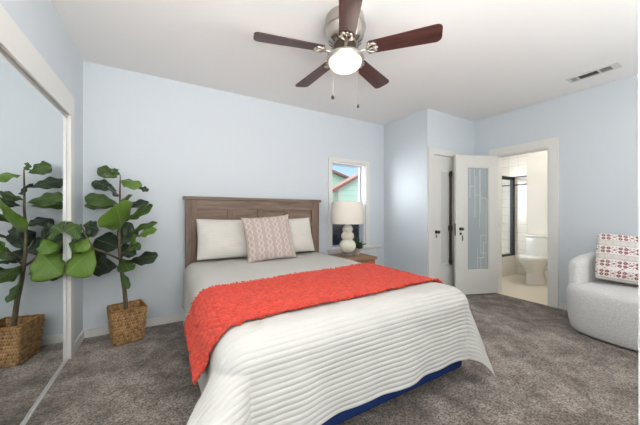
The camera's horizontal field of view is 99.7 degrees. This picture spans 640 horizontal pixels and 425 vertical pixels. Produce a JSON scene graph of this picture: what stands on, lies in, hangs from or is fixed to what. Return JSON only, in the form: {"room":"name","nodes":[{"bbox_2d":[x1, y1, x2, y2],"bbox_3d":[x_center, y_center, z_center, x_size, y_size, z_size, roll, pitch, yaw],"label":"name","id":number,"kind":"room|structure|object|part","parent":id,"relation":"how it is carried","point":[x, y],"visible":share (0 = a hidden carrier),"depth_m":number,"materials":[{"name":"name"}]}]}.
{"room":"bedroom","nodes":[
{"label":"bedroom","id":0,"kind":"room"},
{"bbox_2d":[0,0,82,341],"bbox_3d":[-1.280,-0.120,0.671,0.300,2.440,3.760,0,0,-30],"label":"wall","id":1,"kind":"structure","parent":0,"point":[38,20],"depth_m":1.94,"materials":[{"name":"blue paint"}]},
{"bbox_2d":[0,47,67,117],"bbox_3d":[-1.274,-0.724,0.882,0.071,0.022,2.600,0,0,-30],"label":"track","id":2,"kind":"object","parent":1,"relation":"attached to","point":[2,51],"visible":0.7,"depth_m":1.47,"materials":[{"name":"silver metal"}]},
{"bbox_2d":[0,4,73,358],"bbox_3d":[-1.282,0.100,0.869,0.133,2.000,2.785,0,0,-30],"label":"trim","id":3,"kind":"structure","parent":1,"relation":"attached to","point":[13,40],"depth_m":1.73,"materials":[{"name":"white paint"}]},
{"bbox_2d":[74,330,83,353],"bbox_3d":[-2.000,1.064,2.239,0.014,0.072,0.296,0,0,-30],"label":"baseboard","id":4,"kind":"structure","parent":1,"relation":"attached to","point":[80,338],"depth_m":2.22,"materials":[{"name":"white paint"}]},
{"bbox_2d":[83,61,383,329],"bbox_3d":[-0.714,-0.120,3.235,3.837,2.440,0.120,0,0,-30],"label":"wall","id":5,"kind":"structure","parent":0,"point":[178,139],"depth_m":2.77,"materials":[{"name":"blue paint"}]},
{"bbox_2d":[84,313,183,337],"bbox_3d":[-0.550,1.064,3.251,3.537,0.072,0.014,0,0,-30],"label":"baseboard","id":6,"kind":"structure","parent":5,"relation":"attached to","point":[104,330],"depth_m":2.62,"materials":[{"name":"white paint"}]},
{"bbox_2d":[327,157,381,253],"bbox_3d":[0.483,-0.090,3.894,0.950,1.330,0.170,0,0,-30],"label":"window","id":7,"kind":"structure","parent":5,"relation":"in","point":[362,231],"depth_m":3.94,"materials":[{"name":"white paint"}]},
{"bbox_3d":[0.363,-0.388,3.877,0.555,0.585,0.030,0,0,-30],"label":"sash","id":8,"kind":"part","parent":7,"relation":"part of","materials":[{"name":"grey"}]},
{"bbox_3d":[0.381,0.168,3.847,0.555,0.605,0.030,0,0,-30],"label":"sash","id":9,"kind":"part","parent":7,"relation":"part of","materials":[{"name":"grey"}]},
{"bbox_3d":[0.513,0.530,3.842,0.950,0.090,0.050,0,0,-30],"label":"sill","id":10,"kind":"part","parent":7,"relation":"part of","materials":[{"name":"white paint"}]},
{"bbox_2d":[26,274,637,424],"bbox_3d":[1.393,1.160,2.266,6.525,0.120,4.060,0,0,-30],"label":"floor","id":11,"kind":"structure","parent":0,"point":[547,371],"depth_m":1.75,"materials":[{"name":"grey carpet"}]},
{"bbox_2d":[22,358,67,424],"bbox_3d":[-1.273,1.094,0.883,0.073,0.012,2.600,0,0,-30],"label":"track","id":12,"kind":"object","parent":11,"relation":"on","point":[66,360],"visible":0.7,"depth_m":1.61,"materials":[{"name":"silver metal"}]},
{"bbox_2d":[0,53,66,424],"bbox_3d":[-1.566,0.178,1.436,0.015,1.815,1.350,0,0,-30],"label":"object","id":13,"kind":"structure","parent":12,"relation":"on","point":[33,131],"depth_m":1.47,"materials":[{"name":"silver metal"}]},
{"bbox_3d":[-1.566,-0.717,1.436,0.015,0.024,1.298,0,0,-30],"label":"rail","id":14,"kind":"part","parent":13,"relation":"part of","materials":[{"name":"white metal"}]},
{"bbox_3d":[-1.566,1.078,1.436,0.015,0.016,1.298,0,0,-30],"label":"rail","id":15,"kind":"part","parent":13,"relation":"part of","materials":[{"name":"white metal"}]},
{"bbox_2d":[106,299,147,346],"bbox_3d":[-1.685,0.952,2.359,0.264,0.296,0.264,0,0,-44],"label":"basket","id":16,"kind":"object","parent":11,"relation":"on","point":[125,326],"visible":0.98,"depth_m":2.28,"materials":[{"name":"wicker"}]},
{"bbox_2d":[64,165,157,309],"bbox_3d":[-1.700,0.334,2.273,0.581,1.490,0.490,0,0,-30],"label":"fiddle leaf fig","id":17,"kind":"object","parent":16,"relation":"in","point":[85,261],"visible":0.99,"depth_m":2.29,"materials":[{"name":"green plant"}]},
{"bbox_2d":[183,196,461,424],"bbox_3d":[-0.205,0.466,2.253,1.578,1.268,2.001,0,0,-30],"label":"bed","id":18,"kind":"object","parent":11,"relation":"on","point":[196,207],"visible":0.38,"depth_m":2.84,"materials":[{"name":"brown wood"}]},
{"bbox_3d":[-1.308,0.482,2.737,0.105,1.235,0.050,0,0,-30],"label":"post","id":19,"kind":"part","parent":18,"relation":"part of","materials":[{"name":"brown wood"}]},
{"bbox_3d":[-0.692,0.350,3.099,1.334,0.820,0.020,0,0,-30],"label":"headboard","id":20,"kind":"part","parent":18,"relation":"part of","materials":[{"name":"brown wood"}]},
{"bbox_3d":[-0.689,-0.085,3.093,1.324,0.100,0.050,0,0,-30],"label":"rail","id":21,"kind":"part","parent":18,"relation":"part of","materials":[{"name":"brown wood"}]},
{"bbox_3d":[-0.069,0.482,3.450,0.105,1.235,0.050,0,0,-30],"label":"post","id":22,"kind":"part","parent":18,"relation":"part of","materials":[{"name":"brown wood"}]},
{"bbox_2d":[182,252,496,424],"bbox_3d":[-0.164,0.771,2.047,1.901,0.598,2.149,0,0,-30],"label":"coverlet","id":23,"kind":"object","parent":18,"relation":"on","point":[311,365],"visible":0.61,"depth_m":1.26,"materials":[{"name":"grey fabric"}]},
{"bbox_2d":[196,219,246,260],"bbox_3d":[-0.910,0.262,2.787,0.679,0.406,0.218,0,0,-30],"label":"pillow","id":24,"kind":"object","parent":23,"relation":"on","point":[217,239],"visible":0.7,"depth_m":2.67,"materials":[{"name":"white fabric"}]},
{"bbox_2d":[240,214,296,262],"bbox_3d":[-0.520,0.252,2.770,0.543,0.481,0.246,0,0,-26],"label":"throw pillow","id":25,"kind":"object","parent":23,"relation":"on","point":[266,238],"visible":1,"depth_m":2.70,"materials":[{"name":"fabric"}]},
{"bbox_2d":[289,218,314,251],"bbox_3d":[-0.349,0.262,3.114,0.602,0.414,0.220,0,0,-30],"label":"pillow","id":26,"kind":"object","parent":23,"relation":"on","point":[300,229],"visible":0.47,"depth_m":3.13,"materials":[{"name":"white fabric"}]},
{"bbox_2d":[184,262,442,384],"bbox_3d":[0.051,0.567,1.805,1.745,0.246,0.725,0,0,-34],"label":"throw blanket","id":27,"kind":"object","parent":23,"relation":"on","point":[217,308],"visible":0.96,"depth_m":1.52,"materials":[{"name":"red fabric"}]},
{"bbox_2d":[329,252,376,263],"bbox_3d":[0.404,0.823,3.456,0.485,0.555,0.451,0,0,-30],"label":"nightstand","id":28,"kind":"object","parent":11,"relation":"on","point":[361,257],"visible":0.24,"depth_m":3.38,"materials":[{"name":"brown wood"}]},
{"bbox_2d":[331,201,363,252],"bbox_3d":[0.345,0.203,3.382,0.410,0.682,0.410,0,0,-30],"label":"table lamp","id":29,"kind":"object","parent":28,"relation":"on","point":[343,212],"visible":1,"depth_m":3.24,"materials":[{"name":"white ceramic"}]},
{"bbox_3d":[0.345,-0.002,3.382,0.410,0.273,0.410,0,0,-30],"label":"lamp shade","id":30,"kind":"part","parent":29,"relation":"part of","materials":[{"name":"beige fabric"}]},
{"bbox_2d":[353,237,366,254],"bbox_3d":[0.481,0.419,3.581,0.292,0.252,0.291,0,0,-30],"label":"potted succulent","id":31,"kind":"object","parent":28,"relation":"on","point":[359,245],"visible":0.66,"depth_m":3.53,"materials":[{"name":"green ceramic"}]},
{"bbox_2d":[353,248,359,254],"bbox_3d":[0.481,0.501,3.576,0.112,0.088,0.112,0,0,-30],"label":"pot","id":32,"kind":"object","parent":31,"relation":"attached to","point":[357,250],"depth_m":3.53,"materials":[{"name":"grey ceramic"}]},
{"bbox_2d":[502,255,515,276],"bbox_3d":[2.711,0.930,4.874,1.409,0.340,0.837,0,0,-30],"label":"bathtub","id":33,"kind":"object","parent":11,"relation":"on","point":[508,262],"visible":0.09,"depth_m":4.73,"materials":[{"name":"white ceramic"}]},
{"bbox_2d":[502,176,514,256],"bbox_3d":[2.897,0.057,4.544,1.403,1.404,0.044,0,0,-30],"label":"shower door","id":34,"kind":"structure","parent":33,"relation":"on","point":[512,179],"depth_m":4.85,"materials":[{"name":"black metal"}]},
{"bbox_2d":[516,234,547,284],"bbox_3d":[3.423,0.733,4.275,0.787,0.735,0.480,0,0,-30],"label":"toilet","id":35,"kind":"object","parent":11,"relation":"on","point":[534,262],"visible":0.73,"depth_m":4.18,"materials":[{"name":"white ceramic"}]},
{"bbox_3d":[3.299,0.704,4.204,0.500,0.020,0.390,0,0,-30],"label":"seat","id":36,"kind":"part","parent":35,"relation":"part of","materials":[{"name":"white ceramic"}]},
{"bbox_3d":[3.303,0.681,4.206,0.500,0.023,0.390,0,0,-30],"label":"seat lid","id":37,"kind":"part","parent":35,"relation":"part of","materials":[{"name":"white ceramic"}]},
{"bbox_3d":[3.670,0.383,4.417,0.217,0.035,0.480,0,0,-30],"label":"tank lid","id":38,"kind":"part","parent":35,"relation":"part of","materials":[{"name":"white ceramic"}]},
{"bbox_3d":[3.671,0.565,4.418,0.200,0.330,0.450,0,0,-30],"label":"tank","id":39,"kind":"part","parent":35,"relation":"part of","materials":[{"name":"white ceramic"}]},
{"bbox_2d":[566,252,637,350],"bbox_3d":[2.761,0.738,2.343,0.746,0.725,0.906,0,0,-30],"label":"armchair","id":40,"kind":"object","parent":11,"relation":"on","point":[604,310],"visible":0.84,"depth_m":2.34,"materials":[{"name":"fabric"}]},
{"bbox_3d":[2.855,0.613,2.397,0.530,0.475,0.906,0,0,-30],"label":"backrest","id":41,"kind":"part","parent":40,"relation":"part of","materials":[{"name":"fabric"}]},
{"bbox_2d":[595,233,637,284],"bbox_3d":[2.858,0.425,2.451,0.518,0.456,0.193,0,0,39],"label":"throw pillow","id":42,"kind":"object","parent":40,"relation":"on","point":[616,255],"visible":0.95,"depth_m":2.48,"materials":[{"name":"fabric"}]},
{"bbox_2d":[50,0,637,125],"bbox_3d":[1.399,-1.390,2.356,6.625,0.100,4.210,0,0,-30],"label":"ceiling","id":43,"kind":"structure","parent":0,"point":[491,58],"depth_m":2.20,"materials":[{"name":"white paint"}]},
{"bbox_2d":[253,0,442,107],"bbox_3d":[0.146,-1.017,1.883,1.183,0.644,1.154,0,0,-30],"label":"ceiling fan","id":44,"kind":"object","parent":43,"relation":"hanging from","point":[345,27],"visible":1,"depth_m":1.76,"materials":[{"name":"brown wood"}]},
{"bbox_3d":[-0.195,-1.105,1.750,0.457,0.007,0.132,0,12,-16],"label":"blade","id":45,"kind":"part","parent":44,"relation":"part of","materials":[{"name":"brown wood"}]},
{"bbox_3d":[-0.043,-1.105,2.175,0.132,0.007,0.457,-14,8,-33],"label":"blade","id":46,"kind":"part","parent":44,"relation":"part of","materials":[{"name":"brown wood"}]},
{"bbox_3d":[0.173,-1.008,1.857,0.230,0.066,0.230,0,0,-30],"label":"lamp shade","id":47,"kind":"part","parent":44,"relation":"part of","materials":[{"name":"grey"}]},
{"bbox_3d":[0.161,-1.105,1.474,0.132,0.007,0.457,12,0,2],"label":"blade","id":48,"kind":"part","parent":44,"relation":"part of","materials":[{"name":"brown wood"}]},
{"bbox_3d":[0.408,-1.105,2.161,0.132,0.007,0.457,-15,-9,37],"label":"blade","id":49,"kind":"part","parent":44,"relation":"part of","materials":[{"name":"brown wood"}]},
{"bbox_3d":[0.534,-1.105,1.728,0.457,0.007,0.132,0,-12,20],"label":"blade","id":50,"kind":"part","parent":44,"relation":"part of","materials":[{"name":"brown wood"}]},
{"bbox_2d":[566,62,621,82],"bbox_3d":[2.606,-1.335,2.580,0.140,0.010,0.355,0,0,-30],"label":"ceiling vent","id":51,"kind":"object","parent":43,"relation":"in","point":[616,65],"visible":1,"depth_m":2.56,"materials":[{"name":"white metal"}]},
{"bbox_2d":[384,108,431,276],"bbox_3d":[1.189,-0.120,3.873,0.100,2.440,0.910,0,0,-30],"label":"wall","id":52,"kind":"structure","parent":0,"point":[407,140],"depth_m":3.75,"materials":[{"name":"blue paint"}]},
{"bbox_2d":[432,110,526,275],"bbox_3d":[2.315,-0.120,4.613,2.588,2.440,1.110,0,0,-30],"label":"wall","id":53,"kind":"structure","parent":0,"point":[449,132],"depth_m":3.97,"materials":[{"name":"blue paint"}]},
{"bbox_2d":[428,147,468,286],"bbox_3d":[1.756,0.130,3.672,0.855,1.940,0.094,0,0,-30],"label":"door","id":54,"kind":"structure","parent":53,"relation":"in","point":[440,168],"depth_m":3.61,"materials":[{"name":"white paint"}]},
{"bbox_3d":[1.751,0.068,3.691,0.345,1.265,0.006,0,0,-30],"label":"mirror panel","id":55,"kind":"part","parent":54,"relation":"part of","materials":[{"name":"clear glass"}]},
{"bbox_2d":[454,155,498,294],"bbox_3d":[2.108,0.156,3.625,0.642,1.852,0.142,0,0,-8],"label":"door","id":56,"kind":"structure","parent":53,"relation":"in","point":[469,281],"depth_m":3.60,"materials":[{"name":"white paint"}]},
{"bbox_2d":[527,150,547,278],"bbox_3d":[3.409,-0.120,3.771,1.530,2.440,1.440,0,0,-30],"label":"wall","id":57,"kind":"structure","parent":0,"point":[537,162],"depth_m":4.60,"materials":[{"name":"white paint"}]},
{"bbox_2d":[475,74,637,302],"bbox_3d":[3.015,-0.120,2.801,0.120,2.440,3.170,0,0,-30],"label":"wall","id":58,"kind":"structure","parent":0,"point":[596,128],"depth_m":2.94,"materials":[{"name":"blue paint"}]},
{"bbox_2d":[489,137,558,307],"bbox_3d":[2.614,0.110,3.480,0.138,1.980,0.767,0,0,-30],"label":"trim","id":59,"kind":"structure","parent":58,"relation":"attached to","point":[551,144],"depth_m":3.17,"materials":[{"name":"white paint"}]},
{"bbox_2d":[559,302,566,309],"bbox_3d":[3.253,1.064,2.252,0.014,0.072,1.982,0,0,-30],"label":"baseboard","id":60,"kind":"structure","parent":58,"relation":"attached to","point":[563,306],"depth_m":3.07,"materials":[{"name":"white paint"}]},
{"bbox_3d":[1.743,-0.120,0.183,4.695,2.440,0.100,0,0,-30],"label":"wall","id":61,"kind":"structure","parent":0,"visible":0},
{"bbox_2d":[638,0,639,424],"bbox_3d":[0.915,0.069,0.264,0.040,2.038,0.786,0,0,-30],"label":"door","id":62,"kind":"structure","parent":61,"relation":"in","point":[638,0],"depth_m":0.59,"materials":[{"name":"white paint"}]},
{"label":"outside","id":63,"kind":"structure","parent":0,"visible":0},
{"bbox_3d":[-2.198,1.800,23.883,24.000,0.100,36.400,0,0,-30],"label":"floor","id":64,"kind":"structure","parent":63,"visible":0},
{"bbox_2d":[332,169,357,201],"bbox_3d":[1.173,-0.405,13.236,8.830,4.309,5.420,0,0,-30],"label":"neighbor house","id":65,"kind":"structure","parent":64,"relation":"on","point":[344,188],"depth_m":10.36,"materials":[{"name":"green"}]}
]}

